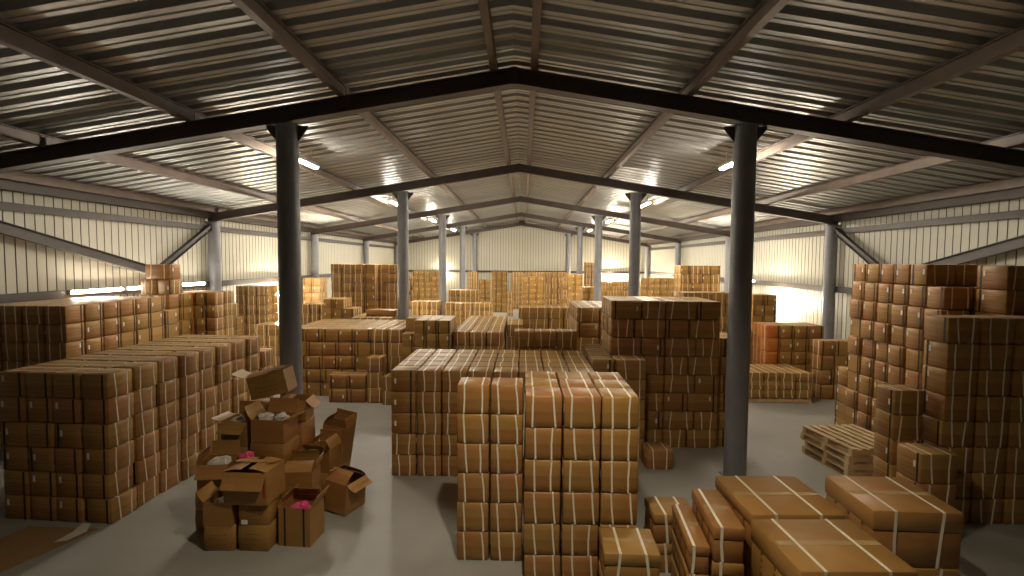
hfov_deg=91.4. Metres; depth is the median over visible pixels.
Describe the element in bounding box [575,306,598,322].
carton
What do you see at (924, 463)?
carton
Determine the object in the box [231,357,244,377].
carton
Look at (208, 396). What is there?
carton
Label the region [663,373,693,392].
carton
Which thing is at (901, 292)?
carton
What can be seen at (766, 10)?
beam
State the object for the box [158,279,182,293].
carton
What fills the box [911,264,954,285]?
carton
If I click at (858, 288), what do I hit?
carton
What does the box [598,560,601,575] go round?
carton
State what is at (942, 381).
carton
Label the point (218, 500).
crumpled paper
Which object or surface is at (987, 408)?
carton
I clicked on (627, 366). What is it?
carton
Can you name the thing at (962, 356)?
carton
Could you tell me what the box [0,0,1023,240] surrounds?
ceiling
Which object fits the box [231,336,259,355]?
carton
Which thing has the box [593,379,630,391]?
carton
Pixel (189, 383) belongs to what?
carton
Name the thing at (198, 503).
carton
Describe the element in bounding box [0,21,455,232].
beam
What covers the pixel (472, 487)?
carton
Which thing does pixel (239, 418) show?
crumpled paper
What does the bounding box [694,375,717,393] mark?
carton
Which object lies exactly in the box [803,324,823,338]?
carton
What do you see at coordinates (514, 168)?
rafter
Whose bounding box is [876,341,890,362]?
carton
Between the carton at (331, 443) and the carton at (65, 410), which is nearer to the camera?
the carton at (65, 410)
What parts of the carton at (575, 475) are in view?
lid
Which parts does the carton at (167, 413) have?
lid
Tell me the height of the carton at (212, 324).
0.338 m
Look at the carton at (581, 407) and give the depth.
5.50 m
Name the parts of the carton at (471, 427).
lid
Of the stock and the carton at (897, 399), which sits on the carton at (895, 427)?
the carton at (897, 399)
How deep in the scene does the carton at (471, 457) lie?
6.02 m
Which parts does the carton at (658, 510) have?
lid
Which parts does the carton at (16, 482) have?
lid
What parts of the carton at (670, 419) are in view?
lid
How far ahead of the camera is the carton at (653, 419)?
9.83 m
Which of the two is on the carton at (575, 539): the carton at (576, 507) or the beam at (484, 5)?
the carton at (576, 507)
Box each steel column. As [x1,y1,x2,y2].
[208,222,222,290]
[266,123,307,397]
[311,235,318,276]
[362,241,369,263]
[392,191,413,319]
[394,245,397,263]
[435,214,449,314]
[457,226,467,288]
[471,233,478,271]
[564,234,572,273]
[575,227,585,273]
[591,215,605,300]
[625,192,646,296]
[644,247,649,277]
[674,243,681,264]
[719,123,766,475]
[724,237,729,291]
[821,225,840,338]
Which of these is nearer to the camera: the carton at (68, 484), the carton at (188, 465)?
the carton at (68, 484)
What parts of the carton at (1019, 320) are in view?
lid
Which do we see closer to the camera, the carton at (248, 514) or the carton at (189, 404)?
the carton at (248, 514)
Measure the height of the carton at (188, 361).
0.338 m
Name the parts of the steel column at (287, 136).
cap plate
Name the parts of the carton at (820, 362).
lid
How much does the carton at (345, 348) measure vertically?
0.356 m
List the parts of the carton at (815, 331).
lid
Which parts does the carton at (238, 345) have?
lid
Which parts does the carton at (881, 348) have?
lid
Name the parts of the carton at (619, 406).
lid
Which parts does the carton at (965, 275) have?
lid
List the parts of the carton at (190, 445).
lid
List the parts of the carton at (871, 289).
lid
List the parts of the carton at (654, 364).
lid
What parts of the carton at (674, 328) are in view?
lid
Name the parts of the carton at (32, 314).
lid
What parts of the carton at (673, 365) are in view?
lid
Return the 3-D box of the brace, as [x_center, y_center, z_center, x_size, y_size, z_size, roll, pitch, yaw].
[-9.994,-1.069,12.652,0.120,1.612,7.670,0,3,1]
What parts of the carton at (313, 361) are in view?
lid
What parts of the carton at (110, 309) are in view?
lid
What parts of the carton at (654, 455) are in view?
lid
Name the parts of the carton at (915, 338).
lid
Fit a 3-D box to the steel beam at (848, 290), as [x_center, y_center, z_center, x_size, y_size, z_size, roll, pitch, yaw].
[10.285,0.460,8.309,0.120,0.190,64.520,0,3,1]
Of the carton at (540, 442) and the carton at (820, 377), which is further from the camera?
the carton at (820, 377)
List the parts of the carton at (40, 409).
lid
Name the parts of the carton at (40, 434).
lid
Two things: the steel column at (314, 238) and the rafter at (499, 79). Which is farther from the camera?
the steel column at (314, 238)
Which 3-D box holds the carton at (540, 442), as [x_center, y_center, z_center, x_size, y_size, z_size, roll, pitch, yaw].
[0.354,1.714,5.724,0.408,0.354,0.400,1,3,2]
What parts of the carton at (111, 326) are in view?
lid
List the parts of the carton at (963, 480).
lid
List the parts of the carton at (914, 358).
lid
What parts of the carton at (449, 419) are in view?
lid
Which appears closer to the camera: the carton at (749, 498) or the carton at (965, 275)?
the carton at (749, 498)
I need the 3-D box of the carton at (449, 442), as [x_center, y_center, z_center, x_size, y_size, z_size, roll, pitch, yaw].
[-0.972,2.640,8.614,0.413,0.354,0.395,0,3,1]
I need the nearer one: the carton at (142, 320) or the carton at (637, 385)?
the carton at (637, 385)
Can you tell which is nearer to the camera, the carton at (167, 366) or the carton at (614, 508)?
the carton at (614, 508)
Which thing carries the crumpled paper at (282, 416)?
in the carton at (265, 431)
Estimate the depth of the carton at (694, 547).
5.09 m
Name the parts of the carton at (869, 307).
lid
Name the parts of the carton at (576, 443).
lid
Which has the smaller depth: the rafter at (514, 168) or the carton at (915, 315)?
the carton at (915, 315)
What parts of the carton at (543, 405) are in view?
lid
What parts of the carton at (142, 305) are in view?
lid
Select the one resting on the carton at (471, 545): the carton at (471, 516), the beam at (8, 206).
the carton at (471, 516)
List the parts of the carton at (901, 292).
lid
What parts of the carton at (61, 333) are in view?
lid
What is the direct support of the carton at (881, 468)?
on the stock
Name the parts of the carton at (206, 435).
lid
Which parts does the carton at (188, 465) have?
lid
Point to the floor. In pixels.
(405, 525)
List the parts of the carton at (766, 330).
lid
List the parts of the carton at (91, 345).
lid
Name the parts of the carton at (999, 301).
lid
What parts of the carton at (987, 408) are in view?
lid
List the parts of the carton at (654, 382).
lid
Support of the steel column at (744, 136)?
on the floor
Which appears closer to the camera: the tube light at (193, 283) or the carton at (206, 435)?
the carton at (206, 435)
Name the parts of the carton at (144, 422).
lid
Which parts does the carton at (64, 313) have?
lid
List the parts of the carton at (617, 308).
lid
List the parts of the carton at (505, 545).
lid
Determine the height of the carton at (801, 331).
0.368 m
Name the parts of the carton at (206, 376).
lid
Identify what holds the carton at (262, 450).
on the carton
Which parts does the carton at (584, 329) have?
lid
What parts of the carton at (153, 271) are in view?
lid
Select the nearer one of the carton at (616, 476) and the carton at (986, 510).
the carton at (616, 476)
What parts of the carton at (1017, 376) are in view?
lid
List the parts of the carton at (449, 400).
lid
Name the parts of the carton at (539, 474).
lid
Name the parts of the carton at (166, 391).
lid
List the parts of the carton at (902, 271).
lid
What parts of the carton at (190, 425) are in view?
lid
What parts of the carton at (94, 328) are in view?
lid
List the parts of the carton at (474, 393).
lid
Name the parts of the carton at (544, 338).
lid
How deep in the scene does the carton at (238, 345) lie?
9.64 m
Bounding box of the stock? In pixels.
[0,262,1023,575]
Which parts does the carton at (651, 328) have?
lid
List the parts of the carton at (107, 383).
lid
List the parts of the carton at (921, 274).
lid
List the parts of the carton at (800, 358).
lid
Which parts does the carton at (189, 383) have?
lid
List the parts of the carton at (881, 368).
lid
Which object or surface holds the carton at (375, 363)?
on the stock
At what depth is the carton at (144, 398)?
7.42 m
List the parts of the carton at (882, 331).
lid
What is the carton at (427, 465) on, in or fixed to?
on the floor
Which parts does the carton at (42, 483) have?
lid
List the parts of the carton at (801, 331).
lid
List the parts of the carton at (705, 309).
lid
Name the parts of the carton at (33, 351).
lid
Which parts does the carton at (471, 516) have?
lid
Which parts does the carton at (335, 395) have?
lid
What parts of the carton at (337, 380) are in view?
lid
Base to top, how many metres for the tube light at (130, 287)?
0.100 m
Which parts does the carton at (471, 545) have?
lid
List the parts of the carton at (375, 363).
lid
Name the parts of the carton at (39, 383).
lid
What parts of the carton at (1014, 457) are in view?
lid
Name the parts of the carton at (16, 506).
lid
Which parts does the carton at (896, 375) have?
lid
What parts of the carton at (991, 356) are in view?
lid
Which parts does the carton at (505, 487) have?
lid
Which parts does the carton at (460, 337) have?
lid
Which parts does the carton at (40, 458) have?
lid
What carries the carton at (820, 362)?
on the carton at (820, 377)
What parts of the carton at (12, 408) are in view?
lid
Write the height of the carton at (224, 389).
0.338 m
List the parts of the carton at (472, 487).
lid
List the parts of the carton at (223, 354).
lid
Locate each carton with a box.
[0,304,38,323]
[0,366,51,396]
[0,396,27,421]
[1,323,23,341]
[1,420,30,445]
[2,342,25,360]
[2,445,29,470]
[4,470,30,494]
[5,494,32,519]
[23,304,60,323]
[23,324,46,342]
[24,342,48,360]
[25,366,77,396]
[27,397,54,421]
[27,421,55,446]
[29,446,56,471]
[30,471,57,495]
[31,495,58,520]
[45,304,83,323]
[45,322,83,342]
[46,340,84,360]
[53,367,103,397]
[53,397,84,423]
[55,421,85,447]
[55,447,84,472]
[57,471,84,497]
[57,496,87,522]
[73,302,102,320]
[82,368,131,398]
[83,320,102,338]
[83,416,132,448]
[83,464,132,498]
[84,337,103,354]
[84,392,133,423]
[84,440,134,474]
[87,487,136,523]
[88,301,119,318]
[100,317,119,335]
[101,334,119,350]
[105,299,134,316]
[112,361,157,389]
[119,315,135,332]
[127,298,149,313]
[132,385,155,413]
[132,407,157,437]
[132,429,158,460]
[132,474,158,506]
[133,451,159,483]
[135,313,149,329]
[136,356,177,382]
[141,279,162,293]
[146,264,179,278]
[154,294,179,307]
[155,399,178,426]
[156,378,178,404]
[157,420,180,449]
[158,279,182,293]
[159,441,180,470]
[159,462,180,492]
[160,351,198,375]
[176,372,198,396]
[178,392,199,417]
[179,412,200,438]
[180,347,214,369]
[180,432,198,459]
[180,452,199,480]
[194,440,239,490]
[195,491,214,510]
[195,510,203,530]
[196,481,238,526]
[198,343,231,364]
[198,366,214,389]
[198,385,217,409]
[199,405,216,429]
[199,423,217,449]
[204,521,239,550]
[205,292,223,304]
[205,304,223,317]
[205,317,224,330]
[211,401,262,446]
[214,339,245,359]
[214,361,232,383]
[214,380,231,402]
[216,398,231,421]
[217,421,220,439]
[219,457,284,505]
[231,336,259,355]
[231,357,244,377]
[231,364,297,399]
[231,377,246,395]
[231,391,246,412]
[237,446,249,453]
[238,515,278,551]
[239,493,281,524]
[244,353,259,371]
[245,398,309,442]
[247,390,250,400]
[250,398,275,411]
[250,434,299,463]
[259,348,272,366]
[259,364,272,370]
[278,483,328,547]
[281,393,320,421]
[282,450,323,495]
[282,483,321,503]
[298,415,314,449]
[302,429,341,473]
[306,327,326,341]
[306,355,323,368]
[307,341,322,354]
[307,368,323,381]
[321,408,356,465]
[321,465,340,500]
[322,327,342,341]
[323,342,339,355]
[323,355,339,368]
[325,461,372,515]
[329,372,350,388]
[329,388,347,402]
[339,327,358,341]
[339,342,355,355]
[339,356,355,368]
[347,372,367,388]
[347,387,367,402]
[355,327,374,342]
[366,309,397,315]
[367,354,386,372]
[367,388,382,402]
[371,327,389,342]
[388,327,405,342]
[391,366,419,390]
[391,390,416,412]
[391,410,417,433]
[392,432,416,454]
[392,452,417,475]
[417,366,444,391]
[417,391,442,412]
[417,410,442,433]
[417,430,442,454]
[417,454,441,475]
[427,319,439,332]
[442,366,468,391]
[442,392,457,412]
[442,413,456,434]
[442,434,457,455]
[442,455,457,476]
[453,330,470,344]
[457,377,490,413]
[457,406,490,443]
[457,434,490,472]
[457,499,489,531]
[457,519,489,560]
[458,466,490,502]
[468,366,493,383]
[470,330,486,345]
[487,330,503,345]
[490,443,522,473]
[490,501,521,531]
[491,377,522,413]
[491,413,522,443]
[491,472,522,502]
[491,528,521,560]
[494,367,518,377]
[514,328,534,347]
[523,522,559,555]
[524,458,560,491]
[524,489,559,523]
[524,552,559,575]
[525,371,556,378]
[525,378,558,399]
[525,387,561,427]
[525,427,561,459]
[535,329,555,347]
[555,329,576,347]
[559,379,594,391]
[560,449,598,492]
[560,481,598,524]
[560,508,597,555]
[560,543,597,575]
[561,387,600,427]
[561,420,599,459]
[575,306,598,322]
[575,321,598,337]
[589,372,623,382]
[590,355,613,371]
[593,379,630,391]
[598,388,638,428]
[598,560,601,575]
[599,458,637,493]
[599,485,636,524]
[599,527,660,575]
[600,423,638,460]
[607,335,640,355]
[608,299,640,318]
[608,317,633,336]
[612,355,645,379]
[624,379,645,399]
[633,318,664,337]
[639,337,663,355]
[640,299,664,318]
[640,354,663,374]
[641,442,672,469]
[644,392,662,410]
[644,411,662,428]
[644,496,691,543]
[644,525,671,573]
[645,374,663,392]
[662,409,692,429]
[662,428,685,447]
[663,300,695,319]
[663,355,687,374]
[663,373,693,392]
[663,392,686,410]
[664,319,688,337]
[664,337,695,356]
[670,554,678,575]
[671,529,708,575]
[672,504,709,573]
[685,428,716,447]
[686,392,716,411]
[687,356,718,374]
[688,319,719,337]
[692,300,719,319]
[692,411,716,429]
[692,489,744,562]
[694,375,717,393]
[695,338,718,356]
[708,555,743,575]
[715,476,845,549]
[742,541,751,575]
[751,519,917,575]
[759,324,779,337]
[759,337,779,351]
[759,349,778,363]
[775,324,794,337]
[790,324,809,338]
[793,351,808,364]
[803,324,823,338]
[811,353,834,369]
[811,368,833,384]
[811,382,832,398]
[812,339,834,354]
[825,475,963,568]
[836,366,848,386]
[845,388,859,409]
[848,335,862,354]
[849,300,866,318]
[852,282,879,299]
[853,264,866,281]
[857,411,872,433]
[858,393,873,414]
[859,375,874,396]
[861,320,877,339]
[861,356,875,377]
[862,338,876,358]
[863,301,884,320]
[865,282,896,301]
[866,264,880,281]
[873,456,896,476]
[874,322,894,342]
[874,360,888,382]
[874,432,921,463]
[875,408,922,440]
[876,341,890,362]
[876,384,924,414]
[877,303,901,323]
[878,283,894,302]
[880,264,894,282]
[888,344,906,366]
[888,364,906,384]
[891,304,919,325]
[891,325,906,346]
[893,284,913,304]
[894,264,911,283]
[896,443,957,483]
[896,471,955,507]
[905,369,921,389]
[906,327,924,350]
[906,348,923,371]
[907,306,937,328]
[909,285,951,306]
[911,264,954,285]
[913,567,960,575]
[920,438,972,472]
[921,414,973,446]
[922,364,976,395]
[922,389,975,421]
[923,340,978,369]
[924,308,968,328]
[924,315,979,343]
[927,286,972,309]
[949,264,978,285]
[955,472,970,498]
[955,498,969,522]
[959,315,1014,343]
[969,497,1002,523]
[970,472,1004,498]
[972,421,1007,447]
[972,446,1006,473]
[974,395,1009,421]
[976,289,1023,314]
[976,369,1010,395]
[977,265,1023,289]
[977,343,1012,369]
[991,315,1023,343]
[1002,498,1023,524]
[1003,472,1023,498]
[1005,447,1023,473]
[1007,422,1023,447]
[1008,395,1023,421]
[1009,370,1023,396]
[1011,344,1023,369]
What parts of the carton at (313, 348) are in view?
lid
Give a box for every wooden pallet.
[749,397,810,403]
[800,432,875,463]
[802,424,874,456]
[802,445,872,476]
[805,439,872,471]
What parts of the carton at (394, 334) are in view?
lid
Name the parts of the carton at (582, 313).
lid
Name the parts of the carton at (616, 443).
lid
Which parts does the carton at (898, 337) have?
lid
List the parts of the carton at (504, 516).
lid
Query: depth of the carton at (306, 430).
7.67 m
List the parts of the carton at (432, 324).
lid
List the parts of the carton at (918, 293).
lid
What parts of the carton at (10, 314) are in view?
lid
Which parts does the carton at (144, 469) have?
lid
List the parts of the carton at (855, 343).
lid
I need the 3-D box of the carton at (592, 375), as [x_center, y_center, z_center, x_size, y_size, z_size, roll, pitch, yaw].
[1.222,1.314,6.538,0.407,0.354,0.400,1,3,2]
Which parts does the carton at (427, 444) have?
lid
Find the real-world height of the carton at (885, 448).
0.358 m
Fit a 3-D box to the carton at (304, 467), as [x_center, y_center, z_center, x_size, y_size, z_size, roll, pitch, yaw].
[-2.920,2.575,7.020,0.462,0.507,0.387,0,3,-5]
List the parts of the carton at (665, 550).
lid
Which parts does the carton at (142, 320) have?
lid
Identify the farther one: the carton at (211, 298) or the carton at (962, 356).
the carton at (211, 298)
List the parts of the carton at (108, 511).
lid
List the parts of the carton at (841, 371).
lid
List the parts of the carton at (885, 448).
lid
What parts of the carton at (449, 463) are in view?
lid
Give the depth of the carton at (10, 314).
9.30 m
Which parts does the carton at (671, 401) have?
lid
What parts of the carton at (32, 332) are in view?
lid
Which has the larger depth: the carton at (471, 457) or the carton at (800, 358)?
the carton at (800, 358)
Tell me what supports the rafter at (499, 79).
on the steel column
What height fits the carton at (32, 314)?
0.336 m
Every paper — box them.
[55,523,90,541]
[207,455,230,464]
[214,496,223,502]
[229,415,245,421]
[257,412,274,419]
[274,412,289,420]
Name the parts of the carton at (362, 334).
lid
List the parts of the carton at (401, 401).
lid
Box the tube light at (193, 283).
[183,282,204,285]
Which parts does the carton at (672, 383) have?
lid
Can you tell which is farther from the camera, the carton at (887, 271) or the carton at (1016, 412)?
the carton at (887, 271)
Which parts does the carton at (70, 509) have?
lid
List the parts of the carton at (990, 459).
lid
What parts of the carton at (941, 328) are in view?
lid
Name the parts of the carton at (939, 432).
lid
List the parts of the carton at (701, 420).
lid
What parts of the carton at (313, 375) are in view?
lid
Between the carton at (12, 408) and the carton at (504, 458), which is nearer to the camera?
the carton at (504, 458)
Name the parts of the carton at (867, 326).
lid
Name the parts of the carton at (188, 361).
lid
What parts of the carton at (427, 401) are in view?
lid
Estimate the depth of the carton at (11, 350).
9.34 m
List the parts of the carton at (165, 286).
lid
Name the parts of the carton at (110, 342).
lid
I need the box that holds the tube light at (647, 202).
[641,195,650,207]
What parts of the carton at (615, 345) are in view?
lid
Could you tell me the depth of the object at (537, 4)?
7.83 m
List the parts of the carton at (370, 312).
lid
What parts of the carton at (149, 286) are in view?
lid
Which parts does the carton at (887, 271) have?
lid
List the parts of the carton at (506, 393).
lid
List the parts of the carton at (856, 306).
lid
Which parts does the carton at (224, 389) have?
lid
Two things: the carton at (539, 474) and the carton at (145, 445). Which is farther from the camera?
the carton at (145, 445)
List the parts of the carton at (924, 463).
lid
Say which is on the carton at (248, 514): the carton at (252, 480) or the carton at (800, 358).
the carton at (252, 480)
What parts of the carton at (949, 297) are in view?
lid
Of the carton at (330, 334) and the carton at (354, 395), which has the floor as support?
the carton at (354, 395)
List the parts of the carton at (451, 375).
lid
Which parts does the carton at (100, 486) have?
lid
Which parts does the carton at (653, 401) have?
lid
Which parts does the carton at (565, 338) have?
lid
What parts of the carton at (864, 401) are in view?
lid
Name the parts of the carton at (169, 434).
lid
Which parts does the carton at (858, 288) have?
lid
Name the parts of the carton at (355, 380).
lid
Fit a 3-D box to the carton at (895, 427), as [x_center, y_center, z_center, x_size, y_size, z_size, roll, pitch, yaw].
[5.729,2.014,7.413,0.432,0.358,0.395,1,3,2]
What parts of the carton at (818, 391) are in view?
lid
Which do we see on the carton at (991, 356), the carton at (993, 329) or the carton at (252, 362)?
the carton at (993, 329)
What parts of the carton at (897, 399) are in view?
lid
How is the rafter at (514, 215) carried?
on the steel column at (366, 243)
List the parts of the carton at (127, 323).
lid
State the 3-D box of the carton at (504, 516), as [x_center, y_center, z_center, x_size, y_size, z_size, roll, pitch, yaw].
[-0.070,2.772,6.248,0.388,0.354,0.395,0,3,1]
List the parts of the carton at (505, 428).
lid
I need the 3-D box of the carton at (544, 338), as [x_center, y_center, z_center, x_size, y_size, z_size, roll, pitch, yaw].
[0.713,1.084,10.804,0.432,0.354,0.425,0,3,1]
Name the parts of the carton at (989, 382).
lid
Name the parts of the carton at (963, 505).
lid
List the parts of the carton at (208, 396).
lid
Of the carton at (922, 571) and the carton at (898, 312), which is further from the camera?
the carton at (898, 312)
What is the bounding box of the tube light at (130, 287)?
[125,286,141,290]
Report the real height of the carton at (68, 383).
0.338 m
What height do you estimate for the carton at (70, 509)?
0.338 m
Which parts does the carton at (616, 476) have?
lid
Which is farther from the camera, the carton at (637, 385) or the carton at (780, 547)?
the carton at (637, 385)
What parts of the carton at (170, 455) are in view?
lid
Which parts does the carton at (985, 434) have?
lid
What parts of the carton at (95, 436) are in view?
lid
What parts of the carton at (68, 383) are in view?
lid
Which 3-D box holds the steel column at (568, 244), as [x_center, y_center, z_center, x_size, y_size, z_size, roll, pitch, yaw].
[4.558,-1.421,40.426,0.700,5.898,0.380,0,3,1]
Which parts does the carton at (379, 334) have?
lid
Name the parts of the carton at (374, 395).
lid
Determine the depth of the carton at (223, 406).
9.26 m
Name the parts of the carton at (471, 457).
lid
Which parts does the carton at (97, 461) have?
lid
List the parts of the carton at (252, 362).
lid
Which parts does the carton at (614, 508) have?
lid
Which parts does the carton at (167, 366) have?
lid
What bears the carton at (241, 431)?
on the carton
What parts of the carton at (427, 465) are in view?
lid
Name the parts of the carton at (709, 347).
lid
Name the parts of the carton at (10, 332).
lid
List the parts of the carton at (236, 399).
lid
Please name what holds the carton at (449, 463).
on the floor
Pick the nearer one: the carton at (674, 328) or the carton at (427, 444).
the carton at (427, 444)
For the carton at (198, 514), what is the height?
0.281 m
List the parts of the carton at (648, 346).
lid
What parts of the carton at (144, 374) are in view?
lid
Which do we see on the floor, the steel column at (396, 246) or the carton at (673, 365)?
the steel column at (396, 246)
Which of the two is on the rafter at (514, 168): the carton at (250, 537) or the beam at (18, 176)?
the beam at (18, 176)
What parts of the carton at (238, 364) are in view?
lid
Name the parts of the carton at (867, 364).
lid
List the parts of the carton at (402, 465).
lid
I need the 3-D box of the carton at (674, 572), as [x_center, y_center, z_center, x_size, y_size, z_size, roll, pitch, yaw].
[1.882,3.231,5.356,0.204,0.284,0.861,1,3,7]
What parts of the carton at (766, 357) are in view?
lid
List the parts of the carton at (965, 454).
lid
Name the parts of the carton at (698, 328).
lid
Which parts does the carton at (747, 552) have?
lid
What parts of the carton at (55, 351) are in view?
lid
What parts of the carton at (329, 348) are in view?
lid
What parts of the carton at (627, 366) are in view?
lid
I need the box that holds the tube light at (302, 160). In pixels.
[299,151,318,168]
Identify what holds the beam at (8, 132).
on the rafter at (514, 168)
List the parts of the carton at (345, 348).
lid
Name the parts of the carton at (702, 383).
lid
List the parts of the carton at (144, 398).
lid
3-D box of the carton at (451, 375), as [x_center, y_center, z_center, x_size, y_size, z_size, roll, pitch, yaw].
[-0.961,1.554,8.559,0.413,0.354,0.395,1,3,2]
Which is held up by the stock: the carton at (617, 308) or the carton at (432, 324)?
the carton at (432, 324)
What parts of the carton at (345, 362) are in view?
lid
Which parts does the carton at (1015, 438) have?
lid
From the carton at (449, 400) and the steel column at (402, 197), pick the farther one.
the steel column at (402, 197)
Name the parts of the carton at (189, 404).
lid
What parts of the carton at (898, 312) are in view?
lid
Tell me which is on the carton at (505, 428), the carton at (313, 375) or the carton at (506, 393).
the carton at (506, 393)
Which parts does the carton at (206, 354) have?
lid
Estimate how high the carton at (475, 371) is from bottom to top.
0.354 m
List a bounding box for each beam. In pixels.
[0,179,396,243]
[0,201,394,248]
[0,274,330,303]
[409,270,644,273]
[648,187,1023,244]
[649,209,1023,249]
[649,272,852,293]
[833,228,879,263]
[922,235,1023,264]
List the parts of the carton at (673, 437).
lid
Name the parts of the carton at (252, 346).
lid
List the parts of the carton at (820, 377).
lid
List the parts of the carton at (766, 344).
lid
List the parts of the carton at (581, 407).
lid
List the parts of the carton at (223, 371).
lid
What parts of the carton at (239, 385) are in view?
lid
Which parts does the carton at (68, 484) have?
lid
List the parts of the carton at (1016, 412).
lid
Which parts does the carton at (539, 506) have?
lid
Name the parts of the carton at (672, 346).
lid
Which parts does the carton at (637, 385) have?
lid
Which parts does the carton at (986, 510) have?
lid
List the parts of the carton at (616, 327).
lid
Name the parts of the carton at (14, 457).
lid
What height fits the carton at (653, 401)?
0.354 m
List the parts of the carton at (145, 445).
lid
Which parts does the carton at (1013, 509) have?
lid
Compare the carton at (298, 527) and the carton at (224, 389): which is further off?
the carton at (224, 389)
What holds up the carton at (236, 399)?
on the carton
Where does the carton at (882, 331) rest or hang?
on the carton at (881, 348)
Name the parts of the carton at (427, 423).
lid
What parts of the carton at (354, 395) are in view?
lid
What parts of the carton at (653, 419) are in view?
lid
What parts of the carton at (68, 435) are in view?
lid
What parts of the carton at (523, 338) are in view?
lid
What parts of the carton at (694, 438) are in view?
lid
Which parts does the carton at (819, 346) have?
lid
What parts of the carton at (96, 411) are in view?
lid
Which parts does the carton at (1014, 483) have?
lid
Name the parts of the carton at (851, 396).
lid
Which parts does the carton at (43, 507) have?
lid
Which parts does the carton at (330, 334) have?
lid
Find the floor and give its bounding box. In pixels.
[0,306,1023,575]
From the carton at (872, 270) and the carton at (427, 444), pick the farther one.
the carton at (872, 270)
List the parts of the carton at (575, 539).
lid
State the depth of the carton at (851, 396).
10.12 m
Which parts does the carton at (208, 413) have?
lid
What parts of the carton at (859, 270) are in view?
lid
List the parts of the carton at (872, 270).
lid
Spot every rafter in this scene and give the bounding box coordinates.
[0,67,513,172]
[206,163,518,221]
[310,196,519,234]
[363,212,520,240]
[395,222,521,244]
[514,67,1023,171]
[519,163,838,224]
[520,196,729,236]
[521,212,680,242]
[522,222,649,246]
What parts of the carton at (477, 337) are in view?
lid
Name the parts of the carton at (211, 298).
lid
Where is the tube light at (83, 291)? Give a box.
[68,287,123,294]
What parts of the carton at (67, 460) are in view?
lid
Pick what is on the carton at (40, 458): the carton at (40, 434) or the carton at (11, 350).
the carton at (40, 434)
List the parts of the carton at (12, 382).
lid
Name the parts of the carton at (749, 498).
lid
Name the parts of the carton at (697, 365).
lid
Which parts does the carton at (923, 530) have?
lid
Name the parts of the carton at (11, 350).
lid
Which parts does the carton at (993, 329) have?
lid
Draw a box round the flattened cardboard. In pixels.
[0,526,96,572]
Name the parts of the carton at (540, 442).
lid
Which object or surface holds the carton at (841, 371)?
on the stock
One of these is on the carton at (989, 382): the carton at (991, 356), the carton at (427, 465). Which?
the carton at (991, 356)
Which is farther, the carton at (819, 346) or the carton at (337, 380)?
the carton at (819, 346)
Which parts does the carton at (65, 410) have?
lid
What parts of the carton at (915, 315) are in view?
lid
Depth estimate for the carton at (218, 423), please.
9.09 m
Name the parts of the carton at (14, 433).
lid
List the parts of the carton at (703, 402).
lid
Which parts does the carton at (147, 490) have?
lid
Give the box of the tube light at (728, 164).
[718,152,732,169]
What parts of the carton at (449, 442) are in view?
lid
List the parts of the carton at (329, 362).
lid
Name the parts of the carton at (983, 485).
lid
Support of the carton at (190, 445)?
on the carton at (188, 465)
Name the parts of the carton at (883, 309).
lid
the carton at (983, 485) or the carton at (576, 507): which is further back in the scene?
the carton at (983, 485)
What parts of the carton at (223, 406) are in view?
lid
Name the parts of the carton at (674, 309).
lid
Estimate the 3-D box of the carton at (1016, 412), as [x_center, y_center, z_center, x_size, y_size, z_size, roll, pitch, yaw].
[7.148,1.678,7.142,0.442,0.356,0.425,1,3,2]
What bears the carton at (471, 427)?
on the carton at (471, 457)
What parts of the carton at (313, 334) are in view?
lid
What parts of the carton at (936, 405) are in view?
lid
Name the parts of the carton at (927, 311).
lid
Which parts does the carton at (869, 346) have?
lid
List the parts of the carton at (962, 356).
lid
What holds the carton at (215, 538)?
on the floor
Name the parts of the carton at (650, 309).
lid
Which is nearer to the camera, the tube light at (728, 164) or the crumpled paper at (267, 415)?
the crumpled paper at (267, 415)
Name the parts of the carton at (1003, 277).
lid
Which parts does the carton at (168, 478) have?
lid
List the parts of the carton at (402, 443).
lid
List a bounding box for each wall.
[0,190,394,321]
[409,220,645,305]
[649,198,1023,338]
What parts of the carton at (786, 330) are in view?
lid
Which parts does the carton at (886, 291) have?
lid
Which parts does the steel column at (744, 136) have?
cap plate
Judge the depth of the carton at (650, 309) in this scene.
9.72 m
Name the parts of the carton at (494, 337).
lid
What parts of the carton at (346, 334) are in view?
lid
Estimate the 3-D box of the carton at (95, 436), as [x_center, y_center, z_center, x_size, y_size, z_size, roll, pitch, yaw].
[-5.659,2.020,7.016,0.383,0.338,0.424,1,3,3]
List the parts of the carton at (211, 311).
lid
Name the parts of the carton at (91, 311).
lid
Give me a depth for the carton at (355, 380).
12.76 m
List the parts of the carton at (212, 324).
lid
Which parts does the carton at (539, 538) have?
lid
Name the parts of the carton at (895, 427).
lid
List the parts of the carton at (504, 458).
lid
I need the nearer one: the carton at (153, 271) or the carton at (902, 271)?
the carton at (902, 271)
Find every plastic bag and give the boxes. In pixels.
[237,451,254,458]
[291,500,311,508]
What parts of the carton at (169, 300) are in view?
lid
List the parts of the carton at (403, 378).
lid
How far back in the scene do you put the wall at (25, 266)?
13.28 m
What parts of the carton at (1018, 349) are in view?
lid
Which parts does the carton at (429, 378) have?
lid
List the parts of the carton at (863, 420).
lid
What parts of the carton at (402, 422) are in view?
lid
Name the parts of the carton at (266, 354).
lid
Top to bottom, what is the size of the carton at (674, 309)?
0.354 m
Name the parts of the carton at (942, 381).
lid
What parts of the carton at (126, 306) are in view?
lid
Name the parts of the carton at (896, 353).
lid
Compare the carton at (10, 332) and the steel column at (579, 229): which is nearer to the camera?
the carton at (10, 332)
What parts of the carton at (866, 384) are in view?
lid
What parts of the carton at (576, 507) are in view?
lid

